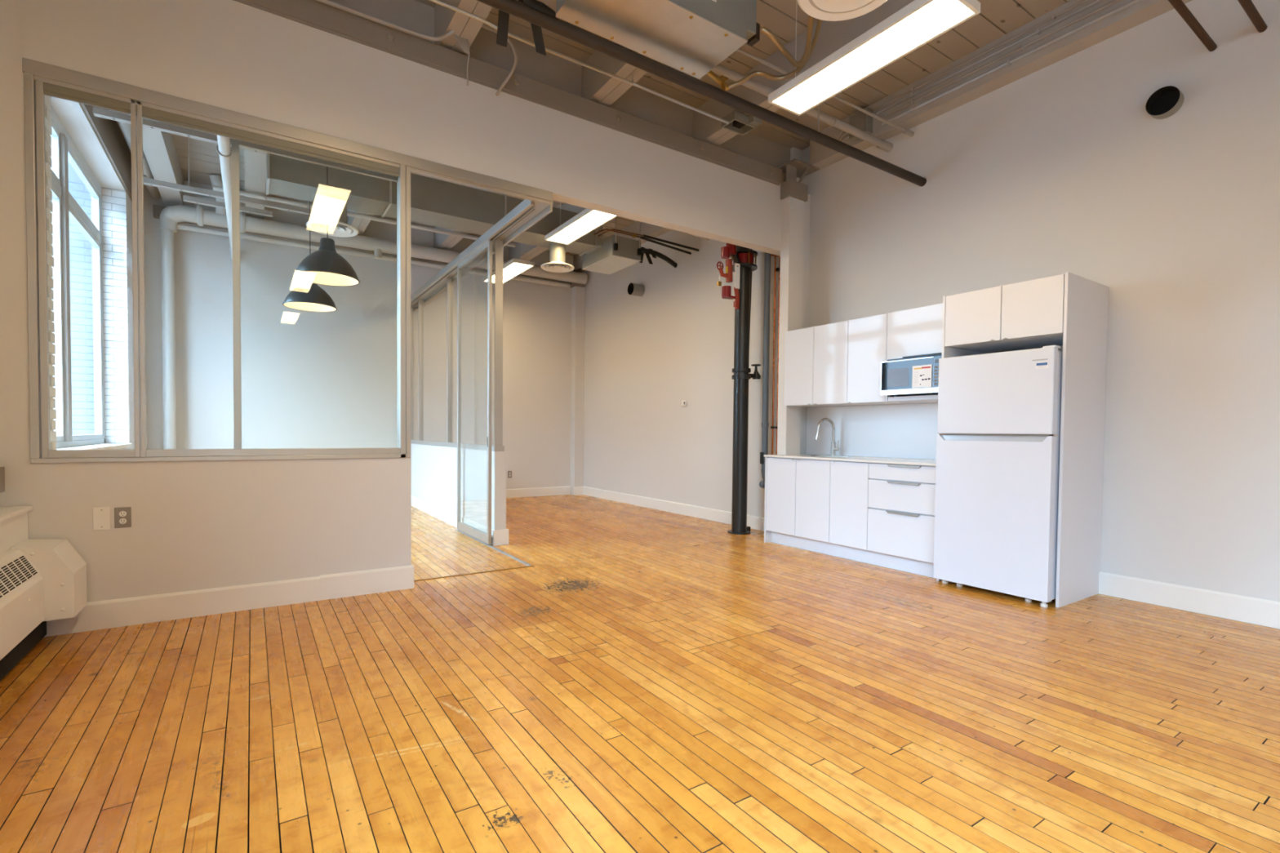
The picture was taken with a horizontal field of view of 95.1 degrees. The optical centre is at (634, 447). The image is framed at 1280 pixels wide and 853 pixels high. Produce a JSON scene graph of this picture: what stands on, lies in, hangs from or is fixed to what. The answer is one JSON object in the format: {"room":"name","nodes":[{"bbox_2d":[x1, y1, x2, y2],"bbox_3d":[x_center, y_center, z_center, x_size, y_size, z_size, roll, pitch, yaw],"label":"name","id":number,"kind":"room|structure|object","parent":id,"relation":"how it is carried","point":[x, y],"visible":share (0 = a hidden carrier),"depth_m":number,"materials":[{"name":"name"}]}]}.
{"room":"empty office","nodes":[
{"label":"empty office","id":0,"kind":"room"},
{"bbox_2d":[0,94,134,554],"bbox_3d":[-1.557,-0.989,0.144,0.466,4.420,17.400,0,2,-33],"label":"wall","id":1,"kind":"structure","parent":0,"point":[117,212],"depth_m":6.54,"materials":[{"name":"paint"}]},
{"bbox_2d":[0,466,4,493],"bbox_3d":[-2.508,-1.181,1.512,0.375,3.085,3.340,0,2,-33],"label":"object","id":2,"kind":"structure","parent":1,"relation":"in","point":[2,468],"depth_m":3.02,"materials":[{"name":"paint"}]},
{"bbox_2d":[0,539,87,680],"bbox_3d":[-2.114,0.799,1.618,0.232,0.518,3.778,0,2,-33],"label":"heater","id":3,"kind":"object","parent":1,"relation":"attached to","point":[42,581],"visible":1,"depth_m":2.92,"materials":[{"name":"paint"}]},
{"bbox_2d":[49,105,105,448],"bbox_3d":[-5.120,-1.426,5.250,0.100,2.840,3.025,0,2,-33],"label":"window","id":4,"kind":"structure","parent":1,"relation":"in","point":[64,149],"depth_m":5.19,"materials":[{"name":"paint"}]},
{"bbox_2d":[137,180,573,488],"bbox_3d":[-3.665,-1.291,9.008,6.890,4.320,0.150,0,2,-33],"label":"wall","id":5,"kind":"structure","parent":0,"point":[309,380],"depth_m":8.52,"materials":[{"name":"paint"}]},
{"bbox_2d":[507,471,511,477],"bbox_3d":[-2.127,0.459,9.976,0.072,0.116,0.009,0,2,-33],"label":"wall outlet","id":6,"kind":"object","parent":5,"relation":"attached to","point":[509,473],"visible":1,"depth_m":9.97,"materials":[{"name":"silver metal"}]},
{"bbox_2d":[506,486,570,497],"bbox_3d":[-2.287,0.784,9.876,2.660,0.152,0.020,0,2,-33],"label":"baseboard","id":7,"kind":"structure","parent":5,"relation":"attached to","point":[554,491],"depth_m":10.25,"materials":[{"name":"paint"}]},
{"bbox_2d":[0,0,810,636],"bbox_3d":[-0.766,-0.875,4.796,6.323,3.765,0.152,0,2,-33],"label":"wall","id":8,"kind":"structure","parent":0,"point":[206,524],"depth_m":3.65,"materials":[{"name":"paint"}]},
{"bbox_2d":[93,506,111,530],"bbox_3d":[-3.005,0.400,3.302,0.073,0.130,0.008,0,2,-33],"label":"blank wall plate","id":9,"kind":"object","parent":8,"relation":"attached to","point":[101,515],"visible":1,"depth_m":3.30,"materials":[{"name":"white plastic"}]},
{"bbox_2d":[114,506,131,528],"bbox_3d":[-2.929,0.401,3.351,0.072,0.116,0.009,0,2,-33],"label":"wall outlet","id":10,"kind":"object","parent":8,"relation":"attached to","point":[122,516],"visible":1,"depth_m":3.35,"materials":[{"name":"silver metal"}]},
{"bbox_2d":[119,511,126,516],"bbox_3d":[-2.928,0.380,3.349,0.033,0.033,0.004,0,2,-33],"label":"receptacle","id":11,"kind":"object","parent":10,"relation":"attached to","point":[122,513],"depth_m":3.35,"materials":[{"name":"white plastic"}]},
{"bbox_2d":[119,518,126,524],"bbox_3d":[-2.928,0.422,3.350,0.033,0.033,0.004,0,2,-33],"label":"receptacle","id":12,"kind":"object","parent":10,"relation":"attached to","point":[122,521],"depth_m":3.35,"materials":[{"name":"white plastic"}]},
{"bbox_2d":[231,137,398,448],"bbox_3d":[-2.146,-0.495,4.049,1.040,2.982,0.034,0,2,-33],"label":"window","id":13,"kind":"structure","parent":8,"relation":"in","point":[235,144],"depth_m":3.76,"materials":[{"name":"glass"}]},
{"bbox_2d":[410,443,506,529],"bbox_3d":[-2.405,0.454,7.474,0.115,0.935,3.890,0,2,-33],"label":"wall","id":14,"kind":"structure","parent":0,"point":[433,468],"depth_m":6.69,"materials":[{"name":"paint"}]},
{"bbox_2d":[411,495,508,546],"bbox_3d":[-2.397,0.845,7.465,0.155,0.155,3.895,0,2,-33],"label":"baseboard","id":15,"kind":"structure","parent":14,"relation":"attached to","point":[499,537],"depth_m":7.01,"materials":[{"name":"paint"}]},
{"bbox_2d":[410,199,552,451],"bbox_3d":[-2.141,-1.069,6.952,0.195,2.143,4.970,0,2,-33],"label":"wall","id":16,"kind":"structure","parent":14,"relation":"on","point":[527,213],"depth_m":6.28,"materials":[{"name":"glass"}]},
{"bbox_2d":[457,240,492,544],"bbox_3d":[-1.711,-0.547,6.192,0.038,2.982,1.060,0,2,-33],"label":"door","id":17,"kind":"structure","parent":16,"relation":"in","point":[485,537],"depth_m":6.03,"materials":[{"name":"metal"}]},
{"bbox_2d":[315,0,790,182],"bbox_3d":[-0.835,-3.007,4.877,6.323,0.620,0.085,0,2,-33],"label":"wall","id":18,"kind":"structure","parent":0,"point":[550,69],"depth_m":4.92,"materials":[{"name":"paint"}]},
{"bbox_2d":[80,0,1191,284],"bbox_3d":[1.105,-2.992,1.822,7.023,0.692,17.400,0,2,-33],"label":"ceiling","id":19,"kind":"structure","parent":0,"point":[997,21],"depth_m":4.85,"materials":[{"name":"paint"}]},
{"bbox_2d":[111,110,160,199],"bbox_3d":[-4.669,-3.074,5.303,0.115,0.140,4.750,0,2,-33],"label":"pipe","id":20,"kind":"object","parent":19,"relation":"attached to","point":[153,191],"visible":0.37,"depth_m":6.41,"materials":[{"name":"metal"}]},
{"bbox_2d":[93,106,266,154],"bbox_3d":[-3.805,-2.987,4.957,1.160,0.681,0.056,0,2,-33],"label":"channel","id":21,"kind":"object","parent":19,"relation":"hanging from","point":[98,112],"visible":0.64,"depth_m":4.87,"materials":[{"name":"grey metal"}]},
{"bbox_2d":[216,134,231,258],"bbox_3d":[-4.008,-2.881,5.779,0.114,0.938,4.811,0,2,-33],"label":"drain pipe","id":22,"kind":"object","parent":19,"relation":"hanging from","point":[224,143],"visible":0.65,"depth_m":5.18,"materials":[{"name":"metal"}]},
{"bbox_2d":[137,176,314,215],"bbox_3d":[-4.339,-3.017,6.293,1.570,0.701,0.056,0,2,-33],"label":"channel","id":23,"kind":"object","parent":19,"relation":"hanging from","point":[148,181],"visible":0.71,"depth_m":6.22,"materials":[{"name":"grey metal"}]},
{"bbox_2d":[182,137,272,217],"bbox_3d":[-4.540,-3.025,6.555,0.820,0.701,0.056,0,2,-33],"label":"channel","id":24,"kind":"object","parent":19,"relation":"hanging from","point":[186,198],"visible":0.9,"depth_m":6.48,"materials":[{"name":"grey metal"}]},
{"bbox_2d":[282,201,337,312],"bbox_3d":[-3.452,-2.420,6.223,0.514,1.852,0.514,0,2,-33],"label":"pendant lamp","id":25,"kind":"object","parent":19,"relation":"hanging from","point":[307,296],"visible":0.84,"depth_m":6.15,"materials":[{"name":"black metal"}]},
{"bbox_2d":[293,166,359,286],"bbox_3d":[-2.671,-2.393,5.085,0.514,1.852,0.514,0,2,-33],"label":"pendant lamp","id":26,"kind":"object","parent":19,"relation":"hanging from","point":[325,266],"visible":0.98,"depth_m":5.05,"materials":[{"name":"black metal"}]},
{"bbox_2d":[213,185,515,247],"bbox_3d":[-3.312,-2.994,7.719,3.650,0.050,0.050,0,2,-33],"label":"pipe","id":27,"kind":"object","parent":19,"relation":"attached to","point":[215,187],"visible":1,"depth_m":7.55,"materials":[{"name":"grey metal"}]},
{"bbox_2d":[317,0,455,40],"bbox_3d":[-1.708,-2.973,3.936,1.091,0.221,0.119,0,2,-26],"label":"conduit","id":28,"kind":"object","parent":19,"relation":"attached to","point":[450,33],"visible":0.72,"depth_m":3.97,"materials":[{"name":"grey metal"}]},
{"bbox_2d":[266,152,597,255],"bbox_3d":[-2.036,-2.920,6.504,3.484,0.862,0.457,0,2,-33],"label":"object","id":29,"kind":"object","parent":19,"relation":"hanging from","point":[433,202],"visible":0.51,"depth_m":6.17,"materials":[{"name":"metal"}]},
{"bbox_2d":[306,194,358,236],"bbox_3d":[-3.041,-2.343,5.897,0.470,0.299,0.470,0,2,-33],"label":"diffuser","id":30,"kind":"object","parent":29,"relation":"attached to","point":[338,226],"visible":0.95,"depth_m":5.82,"materials":[{"name":"white plastic"}]},
{"bbox_2d":[540,241,573,272],"bbox_3d":[-0.952,-2.358,7.216,0.410,0.299,0.410,0,2,-33],"label":"diffuser","id":31,"kind":"object","parent":29,"relation":"attached to","point":[557,264],"visible":0.98,"depth_m":7.15,"materials":[{"name":"white plastic"}]},
{"bbox_2d":[453,34,470,85],"bbox_3d":[-1.240,-2.848,4.236,0.098,0.334,0.208,1,2,24],"label":"coiled cable","id":32,"kind":"object","parent":19,"relation":"hanging from","point":[464,46],"visible":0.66,"depth_m":4.21,"materials":[{"name":"grey plastic"}]},
{"bbox_2d":[481,23,517,96],"bbox_3d":[-1.032,-2.859,4.271,0.205,0.372,0.352,1,2,24],"label":"cable","id":33,"kind":"object","parent":19,"relation":"hanging from","point":[485,26],"visible":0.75,"depth_m":4.37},
{"bbox_2d":[482,243,534,284],"bbox_3d":[-1.833,-2.949,8.426,0.310,0.900,1.240,0,2,-33],"label":"ceiling light","id":34,"kind":"object","parent":19,"relation":"hanging from","point":[513,268],"visible":0.64,"depth_m":8.18,"materials":[{"name":"white plastic"}]},
{"bbox_2d":[484,262,532,282],"bbox_3d":[-1.837,-2.506,8.438,0.270,0.006,1.200,0,2,-33],"label":"diffuser","id":35,"kind":"object","parent":34,"relation":"attached to","point":[510,270],"depth_m":8.25,"materials":[{"name":"white plastic"}]},
{"bbox_2d":[428,0,728,124],"bbox_3d":[-0.266,-2.873,4.409,2.621,0.112,0.060,0,2,-33],"label":"conduit","id":36,"kind":"object","parent":19,"relation":"attached to","point":[437,2],"visible":0.95,"depth_m":4.32,"materials":[{"name":"metal"}]},
{"bbox_2d":[544,201,617,244],"bbox_3d":[-0.593,-2.886,6.478,0.310,0.900,1.240,0,2,-33],"label":"ceiling light","id":37,"kind":"object","parent":19,"relation":"hanging from","point":[587,220],"visible":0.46,"depth_m":6.49,"materials":[{"name":"white plastic"}]},
{"bbox_2d":[475,0,695,92],"bbox_3d":[-0.193,-2.906,4.324,2.650,0.024,0.024,0,2,-33],"label":"conduit","id":38,"kind":"object","parent":19,"relation":"attached to","point":[476,0],"visible":0.02,"depth_m":4.12,"materials":[{"name":"grey metal"}]},
{"bbox_2d":[582,217,641,274],"bbox_3d":[-0.340,-2.862,7.564,0.508,1.000,0.860,0,2,-33],"label":"air conditioner","id":39,"kind":"object","parent":19,"relation":"hanging from","point":[612,254],"visible":0.66,"depth_m":7.35,"materials":[{"name":"metal"}]},
{"bbox_2d":[565,228,698,255],"bbox_3d":[-0.148,-2.648,8.042,1.470,0.050,1.565,0,2,-33],"label":"pipe","id":40,"kind":"object","parent":39,"relation":"attached to","point":[633,234],"visible":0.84,"depth_m":7.45,"materials":[{"name":"black metal"}]},
{"bbox_2d":[555,0,759,79],"bbox_3d":[0.176,-2.874,3.524,1.210,0.756,0.473,0,2,-33],"label":"air conditioning unit","id":41,"kind":"object","parent":19,"relation":"hanging from","point":[692,37],"visible":0.98,"depth_m":3.52,"materials":[{"name":"metal"}]},
{"bbox_2d":[706,18,822,90],"bbox_3d":[0.921,-2.645,3.906,0.857,0.324,0.394,2,2,36],"label":"hose","id":42,"kind":"object","parent":41,"relation":"attached to","point":[721,80],"visible":0.83,"depth_m":4.04,"materials":[{"name":"gold metal"}]},
{"bbox_2d":[760,15,813,66],"bbox_3d":[1.050,-2.675,3.699,0.380,0.295,0.410,2,2,37],"label":"hose","id":43,"kind":"object","parent":41,"relation":"attached to","point":[769,33],"visible":0.94,"depth_m":3.73,"materials":[{"name":"silver metal"}]},
{"bbox_2d":[476,0,928,187],"bbox_3d":[0.821,-2.794,4.249,4.263,0.940,0.256,0,2,-33],"label":"drain pipe","id":44,"kind":"object","parent":19,"relation":"hanging from","point":[540,15],"visible":0.98,"depth_m":3.69,"materials":[{"name":"metal"}]},
{"bbox_2d":[721,110,761,135],"bbox_3d":[0.949,-2.896,5.209,0.270,0.076,0.230,0,2,-33],"label":"junction box","id":45,"kind":"object","parent":19,"relation":"attached to","point":[740,123],"visible":0.94,"depth_m":5.18,"materials":[{"name":"grey metal"}]},
{"bbox_2d":[711,63,893,151],"bbox_3d":[1.222,-2.880,4.832,2.973,0.088,0.086,0,2,-33],"label":"pipe","id":46,"kind":"object","parent":19,"relation":"attached to","point":[720,69],"visible":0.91,"depth_m":5.08,"materials":[{"name":"grey metal"}]},
{"bbox_2d":[736,48,914,137],"bbox_3d":[1.453,-2.912,4.834,2.563,0.060,0.254,0,2,-33],"label":"conduit","id":47,"kind":"object","parent":19,"relation":"attached to","point":[904,131],"visible":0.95,"depth_m":4.95,"materials":[{"name":"grey metal"}]},
{"bbox_2d":[797,0,887,21],"bbox_3d":[1.040,-2.725,2.817,0.490,1.000,0.490,0,2,-33],"label":"ceiling vent","id":48,"kind":"object","parent":19,"relation":"in","point":[824,10],"visible":1,"depth_m":2.98,"materials":[{"name":"white plastic"}]},
{"bbox_2d":[837,106,873,142],"bbox_3d":[2.125,-3.104,5.742,0.096,0.254,0.405,0,2,-33],"label":"box","id":49,"kind":"object","parent":19,"relation":"attached to","point":[860,120],"visible":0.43,"depth_m":5.60,"materials":[{"name":"metal"}]},
{"bbox_2d":[768,0,980,115],"bbox_3d":[1.382,-2.791,3.553,0.310,0.900,1.240,0,2,-33],"label":"ceiling light","id":50,"kind":"object","parent":19,"relation":"hanging from","point":[919,22],"visible":1,"depth_m":3.46,"materials":[{"name":"white plastic"}]},
{"bbox_2d":[873,0,1088,110],"bbox_3d":[4.055,-3.127,2.853,0.030,0.026,6.500,0,2,-33],"label":"conduit","id":51,"kind":"object","parent":19,"relation":"attached to","point":[1054,16],"visible":1,"depth_m":4.70,"materials":[{"name":"metal"}]},
{"bbox_2d":[875,0,1102,114],"bbox_3d":[4.063,-3.077,2.841,0.030,0.028,6.470,0,2,-33],"label":"conduit","id":52,"kind":"object","parent":19,"relation":"attached to","point":[1038,31],"visible":1,"depth_m":4.65,"materials":[{"name":"metal"}]},
{"bbox_2d":[880,0,1120,118],"bbox_3d":[4.070,-3.017,2.830,0.030,0.030,6.440,0,2,-33],"label":"conduit","id":53,"kind":"object","parent":19,"relation":"attached to","point":[1023,46],"visible":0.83,"depth_m":4.57,"materials":[{"name":"metal"}]},
{"bbox_2d":[881,0,1141,125],"bbox_3d":[4.078,-2.951,2.820,0.030,0.034,6.410,0,2,-33],"label":"conduit","id":54,"kind":"object","parent":19,"relation":"attached to","point":[1008,62],"visible":1,"depth_m":4.50,"materials":[{"name":"metal"}]},
{"bbox_2d":[0,494,1279,852],"bbox_3d":[1.038,1.169,1.973,7.223,0.140,17.700,0,2,-33],"label":"floor","id":55,"kind":"structure","parent":0,"point":[655,681],"depth_m":2.36,"materials":[{"name":"brown wood"}]},
{"bbox_2d":[159,174,587,448],"bbox_3d":[-3.336,-1.271,8.751,5.884,4.299,0.376,0,2,-33],"label":"pipe","id":56,"kind":"object","parent":55,"relation":"on","point":[169,218],"visible":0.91,"depth_m":7.32,"materials":[{"name":"white metal"}]},
{"bbox_2d":[177,222,570,288],"bbox_3d":[-3.495,-2.804,8.777,5.600,0.108,0.068,0,2,-33],"label":"pipe","id":57,"kind":"object","parent":56,"relation":"attached to","point":[180,226],"visible":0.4,"depth_m":8.27,"materials":[{"name":"grey metal"}]},
{"bbox_2d":[413,528,533,581],"bbox_3d":[-1.856,0.973,5.557,1.012,0.009,2.125,0,2,-33],"label":"floor track","id":58,"kind":"object","parent":55,"relation":"on","point":[526,564],"visible":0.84,"depth_m":5.09,"materials":[{"name":"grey metal"}]},
{"bbox_2d":[568,281,585,495],"bbox_3d":[-1.061,-1.110,10.509,0.290,3.930,0.200,0,2,-33],"label":"column","id":59,"kind":"structure","parent":55,"relation":"on","point":[578,290],"depth_m":10.49,"materials":[{"name":"paint"}]},
{"bbox_2d":[727,244,760,534],"bbox_3d":[1.265,-1.168,6.685,0.413,4.290,0.310,0,2,-33],"label":"riser pipe","id":60,"kind":"object","parent":55,"relation":"on","point":[741,369],"visible":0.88,"depth_m":6.60,"materials":[{"name":"metal"}]},
{"bbox_2d":[716,242,741,309],"bbox_3d":[1.038,-1.937,6.429,0.372,0.805,0.154,0,2,-33],"label":"valve","id":61,"kind":"object","parent":60,"relation":"attached to","point":[730,250],"visible":0.99,"depth_m":6.39,"materials":[{"name":"metal"}]},
{"bbox_2d":[764,457,831,542],"bbox_3d":[1.855,0.553,5.949,0.686,0.898,0.817,0,2,-33],"label":"base cabinet","id":62,"kind":"object","parent":55,"relation":"on","point":[797,491],"visible":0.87,"depth_m":5.75,"materials":[{"name":"white laminate"}]},
{"bbox_2d":[764,453,936,466],"bbox_3d":[2.135,0.109,5.512,0.692,0.019,1.844,0,2,-33],"label":"countertop","id":63,"kind":"structure","parent":62,"relation":"on","point":[856,459],"depth_m":5.29,"materials":[{"name":"stone"}]},
{"bbox_2d":[814,417,839,455],"bbox_3d":[1.984,-0.112,6.045,0.251,0.390,0.091,0,2,-17],"label":"kitchen faucet","id":64,"kind":"object","parent":63,"relation":"on","point":[833,448],"visible":0.99,"depth_m":6.07,"materials":[{"name":"metal"}]},
{"bbox_2d":[804,454,854,457],"bbox_3d":[1.927,0.174,5.895,0.370,0.172,0.510,0,2,-33],"label":"sink","id":65,"kind":"object","parent":63,"relation":"in","point":[815,455],"visible":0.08,"depth_m":6.09,"materials":[{"name":"metal"}]},
{"bbox_2d":[777,158,819,454],"bbox_3d":[1.709,-1.002,6.312,0.415,3.985,0.260,0,2,-33],"label":"column","id":66,"kind":"structure","parent":55,"relation":"on","point":[793,193],"depth_m":6.19,"materials":[{"name":"paint"}]},
{"bbox_2d":[829,460,870,550],"bbox_3d":[2.190,0.507,5.438,0.686,0.767,0.398,0,2,-33],"label":"base cabinet","id":67,"kind":"object","parent":55,"relation":"on","point":[849,480],"visible":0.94,"depth_m":5.25,"materials":[{"name":"white laminate"}]},
{"bbox_2d":[770,531,936,578],"bbox_3d":[1.920,0.955,5.391,0.015,0.126,1.803,0,2,-33],"label":"toe kick","id":68,"kind":"object","parent":55,"relation":"on","point":[900,563],"visible":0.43,"depth_m":5.26,"materials":[{"name":"white paint"}]},
{"bbox_2d":[866,462,936,563],"bbox_3d":[2.465,0.521,5.017,0.686,0.767,0.604,0,2,-33],"label":"base cabinet","id":69,"kind":"object","parent":55,"relation":"on","point":[901,499],"visible":0.55,"depth_m":4.82,"materials":[{"name":"white plastic"}]},
{"bbox_2d":[933,345,1062,608],"bbox_3d":[2.794,0.185,4.332,0.682,1.736,0.778,0,2,-33],"label":"refrigerator","id":70,"kind":"object","parent":55,"relation":"on","point":[999,416],"visible":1,"depth_m":4.09,"materials":[{"name":"metal"}]},
{"bbox_2d":[936,271,1108,608],"bbox_3d":[2.873,-0.054,4.388,0.686,2.214,0.829,0,2,-33],"label":"tall cabinet","id":71,"kind":"object","parent":55,"relation":"on","point":[1068,310],"visible":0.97,"depth_m":4.06,"materials":[{"name":"white plastic"}]},
{"bbox_2d":[582,146,801,517],"bbox_3d":[0.488,-1.244,8.727,0.350,4.320,5.070,0,2,-33],"label":"wall","id":72,"kind":"structure","parent":0,"point":[672,344],"depth_m":8.32,"materials":[{"name":"paint"}]},
{"bbox_2d":[627,282,644,296],"bbox_3d":[0.019,-2.404,8.927,0.200,0.176,0.176,0,2,-33],"label":"air vent","id":73,"kind":"object","parent":72,"relation":"in","point":[633,289],"visible":1,"depth_m":8.89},
{"bbox_2d":[639,246,677,267],"bbox_3d":[0.305,-2.531,7.899,0.110,0.213,0.928,2,2,40],"label":"pipe","id":74,"kind":"object","parent":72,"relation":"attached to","point":[654,253],"visible":0.84,"depth_m":7.78,"materials":[{"name":"black rubber"}]},
{"bbox_2d":[583,486,764,530],"bbox_3d":[0.368,0.843,8.596,0.020,0.152,4.730,0,2,-33],"label":"baseboard","id":75,"kind":"structure","parent":72,"relation":"attached to","point":[721,516],"depth_m":8.29,"materials":[{"name":"paint"}]},
{"bbox_2d":[681,400,687,405],"bbox_3d":[0.683,-0.613,8.086,0.032,0.075,0.090,0,2,-33],"label":"thermostat","id":76,"kind":"object","parent":72,"relation":"attached to","point":[684,402],"visible":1,"depth_m":8.06,"materials":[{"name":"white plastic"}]},
{"bbox_2d":[759,252,770,488],"bbox_3d":[1.482,-1.424,6.513,0.151,3.765,0.102,0,2,-33],"label":"pipe","id":77,"kind":"object","parent":72,"relation":"attached to","point":[765,424],"visible":0.69,"depth_m":6.50,"materials":[{"name":"plastic"}]},
{"bbox_2d":[770,253,780,454],"bbox_3d":[1.557,-0.736,6.568,0.195,2.837,0.040,0,2,-33],"label":"copper pipe","id":78,"kind":"object","parent":72,"relation":"attached to","point":[778,269],"visible":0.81,"depth_m":6.59,"materials":[{"name":"brown metal"}]},
{"bbox_2d":[801,0,1279,602],"bbox_3d":[5.245,-1.012,1.566,0.200,4.320,12.130,0,2,-33],"label":"wall","id":79,"kind":"structure","parent":0,"point":[1064,166],"depth_m":4.03,"materials":[{"name":"paint"}]},
{"bbox_2d":[783,320,874,407],"bbox_3d":[1.972,-0.813,5.928,0.497,0.772,0.774,0,2,-33],"label":"upper cabinet","id":80,"kind":"object","parent":79,"relation":"attached to","point":[816,357],"visible":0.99,"depth_m":5.77,"materials":[{"name":"white plastic"}]},
{"bbox_2d":[806,403,939,459],"bbox_3d":[2.418,-0.159,5.707,0.006,0.510,1.874,0,2,-33],"label":"backsplash","id":81,"kind":"structure","parent":79,"relation":"attached to","point":[908,431],"depth_m":5.76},
{"bbox_2d":[847,313,906,404],"bbox_3d":[2.294,-0.797,5.436,0.497,0.772,0.398,0,2,-33],"label":"upper cabinet","id":82,"kind":"object","parent":79,"relation":"attached to","point":[868,335],"visible":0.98,"depth_m":5.31,"materials":[{"name":"white laminate"}]},
{"bbox_2d":[885,302,942,403],"bbox_3d":[2.572,-0.783,5.022,0.485,0.772,0.594,0,2,-33],"label":"upper cabinet","id":83,"kind":"object","parent":79,"relation":"attached to","point":[917,331],"visible":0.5,"depth_m":4.92,"materials":[{"name":"white laminate"}]},
{"bbox_2d":[880,352,942,396],"bbox_3d":[2.486,-0.601,4.988,0.469,0.332,0.563,0,2,-33],"label":"microwave","id":84,"kind":"object","parent":83,"relation":"in","point":[916,375],"visible":0.62,"depth_m":4.87,"materials":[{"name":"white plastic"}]},
{"bbox_2d":[1145,85,1184,119],"bbox_3d":[3.533,-2.300,3.907,0.085,0.176,0.176,0,2,-33],"label":"air vent","id":85,"kind":"object","parent":79,"relation":"in","point":[1166,101],"visible":1,"depth_m":3.92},
{"bbox_2d":[1098,572,1279,629],"bbox_3d":[5.885,1.106,0.413,0.020,0.158,9.185,0,2,-33],"label":"baseboard","id":86,"kind":"structure","parent":79,"relation":"attached to","point":[1263,612],"depth_m":3.82,"materials":[{"name":"paint"}]},
{"bbox_2d":[1168,0,1218,53],"bbox_3d":[2.776,-2.544,3.140,2.210,0.055,0.052,0,2,-33],"label":"rusty pipe","id":87,"kind":"object","parent":79,"relation":"attached to","point":[1181,8],"visible":1,"depth_m":3.51,"materials":[{"name":"metal"}]},
{"bbox_2d":[1237,0,1268,33],"bbox_3d":[2.896,-2.535,2.956,2.210,0.055,0.052,0,2,-33],"label":"rusty pipe","id":88,"kind":"object","parent":79,"relation":"attached to","point":[1248,6],"visible":1,"depth_m":3.43,"materials":[{"name":"metal"}]},
{"label":"outside","id":89,"kind":"structure","parent":0,"visible":0},
{"bbox_3d":[-50.565,5.686,2.947,78.540,0.200,180.000,0,2,-33],"label":"ground","id":90,"kind":"structure","parent":89,"visible":0},
{"bbox_2d":[52,160,94,435],"bbox_3d":[-12.604,-1.756,14.379,1.920,14.800,8.050,0,2,-33],"label":"brick building","id":91,"kind":"structure","parent":90,"relation":"on","point":[80,248],"depth_m":11.03,"materials":[{"name":"brick"}]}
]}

